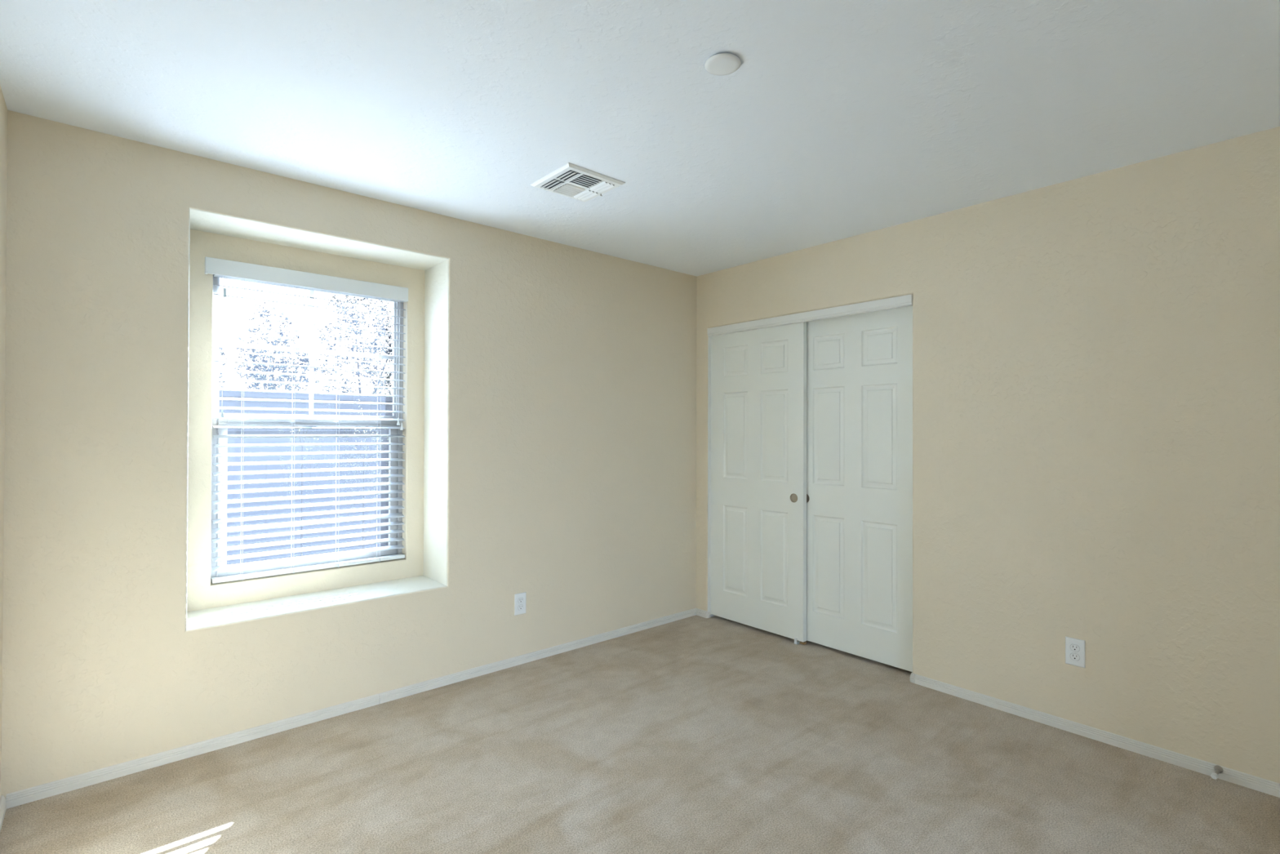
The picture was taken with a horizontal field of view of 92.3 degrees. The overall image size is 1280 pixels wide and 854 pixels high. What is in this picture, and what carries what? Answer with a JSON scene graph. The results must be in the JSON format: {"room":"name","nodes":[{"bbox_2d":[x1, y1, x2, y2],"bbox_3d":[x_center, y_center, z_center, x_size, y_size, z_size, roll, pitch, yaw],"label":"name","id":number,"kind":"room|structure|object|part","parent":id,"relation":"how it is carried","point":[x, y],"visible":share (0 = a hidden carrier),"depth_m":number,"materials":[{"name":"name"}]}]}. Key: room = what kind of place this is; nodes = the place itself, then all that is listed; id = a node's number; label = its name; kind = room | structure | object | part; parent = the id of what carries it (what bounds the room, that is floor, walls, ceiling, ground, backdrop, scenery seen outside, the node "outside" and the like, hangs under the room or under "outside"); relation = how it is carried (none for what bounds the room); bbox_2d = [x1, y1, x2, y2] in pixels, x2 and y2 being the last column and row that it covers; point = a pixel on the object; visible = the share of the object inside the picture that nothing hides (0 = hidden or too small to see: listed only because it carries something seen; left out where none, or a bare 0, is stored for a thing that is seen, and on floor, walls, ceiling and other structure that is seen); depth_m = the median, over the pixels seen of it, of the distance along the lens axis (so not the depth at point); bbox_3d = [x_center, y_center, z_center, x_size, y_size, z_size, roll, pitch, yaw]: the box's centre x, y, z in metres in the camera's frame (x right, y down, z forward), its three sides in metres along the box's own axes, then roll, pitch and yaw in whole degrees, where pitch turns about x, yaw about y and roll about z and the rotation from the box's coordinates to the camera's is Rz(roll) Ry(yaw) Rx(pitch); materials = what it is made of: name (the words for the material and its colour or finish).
{"room":"empty bedroom","nodes":[
{"label":"empty bedroom","id":0,"kind":"room"},
{"bbox_2d":[0,85,7,797],"bbox_3d":[-1.003,0.128,0.664,0.120,2.490,3.840,0,0,-41],"label":"wall","id":1,"kind":"structure","parent":0,"point":[3,109],"depth_m":2.10,"materials":[{"name":"beige paint"}]},
{"bbox_2d":[0,795,6,831],"bbox_3d":[-0.995,1.300,0.746,0.014,0.046,3.720,0,0,-41],"label":"baseboard","id":2,"kind":"structure","parent":1,"relation":"attached to","point":[2,799],"depth_m":2.10,"materials":[{"name":"white paint"}]},
{"bbox_2d":[0,110,697,797],"bbox_3d":[-1.061,0.130,3.474,3.731,2.500,0.470,0,0,-41],"label":"wall","id":3,"kind":"structure","parent":0,"point":[549,408],"depth_m":2.79,"materials":[{"name":"beige paint"}]},
{"bbox_2d":[210,274,403,582],"bbox_3d":[-1.681,-0.012,3.168,0.884,1.472,0.087,0,0,-41],"label":"window","id":4,"kind":"structure","parent":3,"relation":"in","point":[215,326],"depth_m":3.11,"materials":[{"name":"grey plastic"}]},
{"bbox_2d":[204,256,408,583],"bbox_3d":[-1.637,-0.022,3.090,0.912,1.481,0.082,0,0,-41],"label":"window blind","id":5,"kind":"object","parent":4,"relation":"attached to","point":[220,268],"visible":1,"depth_m":3.05,"materials":[{"name":"white plastic"}]},
{"bbox_3d":[-1.916,-0.390,2.826,0.004,0.612,0.002,0,0,-41],"label":"lift cord","id":6,"kind":"part","parent":5,"relation":"part of","materials":[{"name":"white fabric"}]},
{"bbox_3d":[-1.874,0.000,2.902,0.002,1.394,0.053,0,0,-41],"label":"ladder cord","id":7,"kind":"part","parent":5,"relation":"part of","materials":[{"name":"white fabric"}]},
{"bbox_3d":[-1.714,0.002,3.042,0.002,1.394,0.053,0,0,-41],"label":"ladder cord","id":8,"kind":"part","parent":5,"relation":"part of","materials":[{"name":"white fabric"}]},
{"bbox_3d":[-1.635,0.707,3.107,0.870,0.018,0.050,0,0,-41],"label":"rail","id":9,"kind":"part","parent":5,"relation":"part of","materials":[{"name":"white"}]},
{"bbox_3d":[-1.631,-0.716,3.115,0.868,0.045,0.050,0,0,-41],"label":"head rail","id":10,"kind":"part","parent":5,"relation":"part of","materials":[{"name":"white"}]},
{"bbox_3d":[-1.560,0.003,3.176,0.002,1.394,0.053,0,0,-41],"label":"ladder cord","id":11,"kind":"part","parent":5,"relation":"part of","materials":[{"name":"white fabric"}]},
{"bbox_3d":[-1.405,0.004,3.312,0.002,1.394,0.053,0,0,-41],"label":"ladder cord","id":12,"kind":"part","parent":5,"relation":"part of","materials":[{"name":"white fabric"}]},
{"bbox_3d":[-1.312,-0.370,3.354,0.009,0.642,0.002,0,0,-41],"label":"lift cord","id":13,"kind":"part","parent":5,"relation":"part of","materials":[{"name":"white fabric"}]},
{"bbox_3d":[-1.302,-0.356,3.363,0.002,0.670,0.002,0,0,-41],"label":"lift cord","id":14,"kind":"part","parent":5,"relation":"part of","materials":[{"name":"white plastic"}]},
{"bbox_3d":[-1.693,-0.384,3.186,0.811,0.642,0.004,0,0,-41],"label":"pane","id":15,"kind":"part","parent":4,"relation":"part of","materials":[{"name":"clear glass"}]},
{"bbox_3d":[-1.665,0.332,3.147,0.823,0.739,0.036,0,0,-41],"label":"sash","id":16,"kind":"part","parent":4,"relation":"part of","materials":[{"name":"grey plastic"}]},
{"bbox_3d":[-1.688,-0.374,3.180,0.839,0.702,0.024,0,0,-41],"label":"sash","id":17,"kind":"part","parent":4,"relation":"part of","materials":[{"name":"grey plastic"}]},
{"bbox_2d":[5,608,697,808],"bbox_3d":[-0.901,1.317,3.289,3.478,0.046,0.014,0,0,-41],"label":"baseboard","id":18,"kind":"structure","parent":3,"relation":"attached to","point":[21,797],"depth_m":2.73,"materials":[{"name":"white paint"}]},
{"bbox_2d":[514,591,525,615],"bbox_3d":[-0.677,1.002,3.489,0.073,0.119,0.008,0,0,-41],"label":"wall outlet","id":19,"kind":"object","parent":3,"relation":"attached to","point":[519,598],"visible":1,"depth_m":3.48,"materials":[{"name":"white plastic"}]},
{"bbox_2d":[518,604,523,609],"bbox_3d":[-0.675,1.022,3.487,0.034,0.028,0.002,0,0,-41],"label":"receptacle","id":20,"kind":"object","parent":19,"relation":"attached to","point":[520,606],"depth_m":3.49,"materials":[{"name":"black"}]},
{"bbox_2d":[518,597,523,603],"bbox_3d":[-0.675,0.983,3.487,0.034,0.028,0.002,0,0,-41],"label":"receptacle","id":21,"kind":"object","parent":19,"relation":"attached to","point":[520,599],"depth_m":3.49,"materials":[{"name":"white plastic"}]},
{"bbox_2d":[0,0,1279,276],"bbox_3d":[0.650,-1.157,2.121,4.511,0.134,3.852,0,0,-41],"label":"ceiling","id":22,"kind":"structure","parent":0,"point":[836,120],"depth_m":2.06,"materials":[{"name":"white paint"}]},
{"bbox_2d":[530,162,625,202],"bbox_3d":[-0.281,-1.092,2.783,0.311,0.020,0.304,0,0,-41],"label":"ceiling vent","id":23,"kind":"object","parent":22,"relation":"in","point":[571,180],"visible":1,"depth_m":2.76,"materials":[{"name":"white metal"}]},
{"bbox_2d":[0,614,1279,853],"bbox_3d":[0.643,1.396,2.104,4.511,0.120,3.852,0,0,-41],"label":"floor","id":24,"kind":"structure","parent":0,"point":[695,734],"depth_m":2.34,"materials":[{"name":"carpet"}]},
{"bbox_2d":[793,637,806,644],"bbox_3d":[1.014,1.330,3.839,0.095,0.036,0.064,0,0,-41],"label":"floor guide","id":25,"kind":"object","parent":24,"relation":"on","point":[795,638],"visible":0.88,"depth_m":3.82,"materials":[{"name":"white plastic"}]},
{"bbox_2d":[696,126,1279,782],"bbox_3d":[1.644,0.131,3.122,0.121,2.470,3.820,0,0,-41],"label":"wall","id":26,"kind":"structure","parent":0,"point":[1096,357],"depth_m":2.65,"materials":[{"name":"beige paint"}]},
{"bbox_2d":[696,608,711,617],"bbox_3d":[0.452,1.327,4.391,0.038,0.046,0.108,0,0,-41],"label":"baseboard","id":27,"kind":"structure","parent":26,"relation":"attached to","point":[705,614],"depth_m":4.37,"materials":[{"name":"white paint"}]},
{"bbox_2d":[707,336,714,616],"bbox_3d":[0.526,0.353,4.402,0.115,1.996,0.006,0,0,-41],"label":"trim","id":28,"kind":"structure","parent":26,"relation":"attached to","point":[708,337],"depth_m":4.37,"materials":[{"name":"white paint"}]},
{"bbox_2d":[710,321,806,641],"bbox_3d":[0.769,0.324,4.101,0.036,2.008,0.768,0,0,-41],"label":"door","id":29,"kind":"structure","parent":26,"relation":"in","point":[758,580],"depth_m":4.05,"materials":[{"name":"white paint"}]},
{"bbox_3d":[0.967,0.445,3.856,0.012,0.057,0.057,0,0,-41],"label":"finger pull","id":30,"kind":"part","parent":29,"relation":"part of","materials":[{"name":"gold metal"}]},
{"bbox_2d":[706,293,912,336],"bbox_3d":[0.970,-0.676,3.825,0.031,0.056,1.463,0,0,-41],"label":"trim","id":31,"kind":"structure","parent":26,"relation":"attached to","point":[903,300],"depth_m":3.70,"materials":[{"name":"white paint"}]},
{"bbox_2d":[806,305,912,671],"bbox_3d":[1.256,0.322,3.610,0.036,2.008,0.768,0,0,-41],"label":"door","id":32,"kind":"structure","parent":26,"relation":"in","point":[860,366],"depth_m":3.56,"materials":[{"name":"white paint"}]},
{"bbox_3d":[1.037,0.445,3.841,0.012,0.057,0.057,0,0,-41],"label":"finger pull","id":33,"kind":"part","parent":32,"relation":"part of","materials":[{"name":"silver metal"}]},
{"bbox_2d":[910,671,915,683],"bbox_3d":[1.444,1.323,3.256,0.038,0.046,0.032,0,0,-41],"label":"baseboard","id":34,"kind":"structure","parent":26,"relation":"attached to","point":[913,675],"depth_m":3.24,"materials":[{"name":"white paint"}]},
{"bbox_2d":[1065,636,1084,667],"bbox_3d":[1.914,0.991,2.707,0.008,0.119,0.073,0,0,-41],"label":"wall outlet","id":35,"kind":"object","parent":26,"relation":"attached to","point":[1074,647],"visible":1,"depth_m":2.70,"materials":[{"name":"white plastic"}]},
{"bbox_2d":[1070,653,1079,660],"bbox_3d":[1.912,1.010,2.705,0.002,0.028,0.034,0,0,-41],"label":"receptacle","id":36,"kind":"object","parent":35,"relation":"attached to","point":[1073,656],"depth_m":2.70,"materials":[{"name":"white plastic"}]},
{"bbox_2d":[1070,644,1079,651],"bbox_3d":[1.912,0.971,2.705,0.002,0.028,0.034,0,0,-41],"label":"receptacle","id":37,"kind":"object","parent":35,"relation":"attached to","point":[1073,647],"depth_m":2.70,"materials":[{"name":"white plastic"}]},
{"bbox_2d":[914,674,1279,797],"bbox_3d":[2.147,1.320,2.433,0.014,0.046,2.128,0,0,-41],"label":"baseboard","id":38,"kind":"structure","parent":26,"relation":"attached to","point":[1269,787],"depth_m":2.61,"materials":[{"name":"white paint"}]},
{"bbox_2d":[1210,764,1223,779],"bbox_3d":[2.185,1.309,2.329,0.076,0.028,0.028,0,0,-41],"label":"door stop","id":39,"kind":"object","parent":26,"relation":"attached to","point":[1218,769],"visible":1,"depth_m":2.33,"materials":[{"name":"silver metal"}]},
{"label":"outside","id":40,"kind":"structure","parent":0,"visible":0},
{"bbox_3d":[0.404,1.576,4.436,28.000,0.150,60.000,0,0,-41],"label":"ground","id":41,"kind":"structure","parent":40,"visible":0},
{"bbox_2d":[218,346,226,385],"bbox_3d":[-5.245,0.252,7.479,0.376,2.605,0.618,0,0,-41],"label":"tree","id":42,"kind":"object","parent":41,"relation":"on","point":[223,354],"visible":0.06,"depth_m":7.61,"materials":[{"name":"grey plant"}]},
{"bbox_2d":[218,362,227,387],"bbox_3d":[-4.499,0.433,6.400,0.516,2.232,0.614,0,0,-41],"label":"shrub","id":43,"kind":"object","parent":41,"relation":"on","point":[224,363],"visible":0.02,"depth_m":6.43,"materials":[{"name":"grey plant"}]},
{"bbox_2d":[249,363,305,391],"bbox_3d":[-4.028,0.426,6.821,0.563,2.254,0.575,0,0,36],"label":"shrub","id":44,"kind":"object","parent":41,"relation":"on","point":[272,387],"visible":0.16,"depth_m":6.77,"materials":[{"name":"grey plant"}]},
{"bbox_2d":[231,302,330,391],"bbox_3d":[-4.901,-0.060,8.371,1.125,3.241,1.080,0,0,-41],"label":"tree","id":45,"kind":"object","parent":41,"relation":"on","point":[271,368],"visible":0.59,"depth_m":8.28,"materials":[{"name":"grey plant"}]},
{"bbox_2d":[277,410,327,555],"bbox_3d":[-3.231,0.690,5.881,0.415,1.719,0.387,0,0,-41],"label":"shrub","id":46,"kind":"object","parent":41,"relation":"on","point":[298,430],"visible":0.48,"depth_m":5.85,"materials":[{"name":"grey plant"}]},
{"bbox_2d":[218,390,392,564],"bbox_3d":[-2.274,0.588,7.512,18.000,1.850,0.190,0,0,-41],"label":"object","id":47,"kind":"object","parent":41,"relation":"on","point":[235,403],"depth_m":6.34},
{"bbox_2d":[313,370,355,393],"bbox_3d":[-3.594,0.425,7.197,0.532,2.264,0.623,0,0,-13],"label":"shrub","id":48,"kind":"object","parent":41,"relation":"on","point":[335,371],"visible":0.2,"depth_m":7.20,"materials":[{"name":"grey plant"}]},
{"bbox_2d":[314,293,392,395],"bbox_3d":[-4.044,-0.352,9.347,1.672,3.842,1.488,0,0,-41],"label":"tree","id":49,"kind":"object","parent":41,"relation":"on","point":[388,351],"visible":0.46,"depth_m":9.15,"materials":[{"name":"grey plant"}]},
{"bbox_2d":[328,399,388,548],"bbox_3d":[-2.808,0.635,6.231,0.610,1.836,0.445,0,0,-41],"label":"shrub","id":50,"kind":"object","parent":41,"relation":"on","point":[352,457],"visible":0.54,"depth_m":6.22,"materials":[{"name":"grey plant"}]},
{"bbox_2d":[372,372,392,395],"bbox_3d":[-3.100,0.419,7.585,0.562,2.283,0.574,0,0,-6],"label":"shrub","id":51,"kind":"object","parent":41,"relation":"on","point":[388,375],"visible":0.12,"depth_m":7.61,"materials":[{"name":"grey plant"}]}
]}

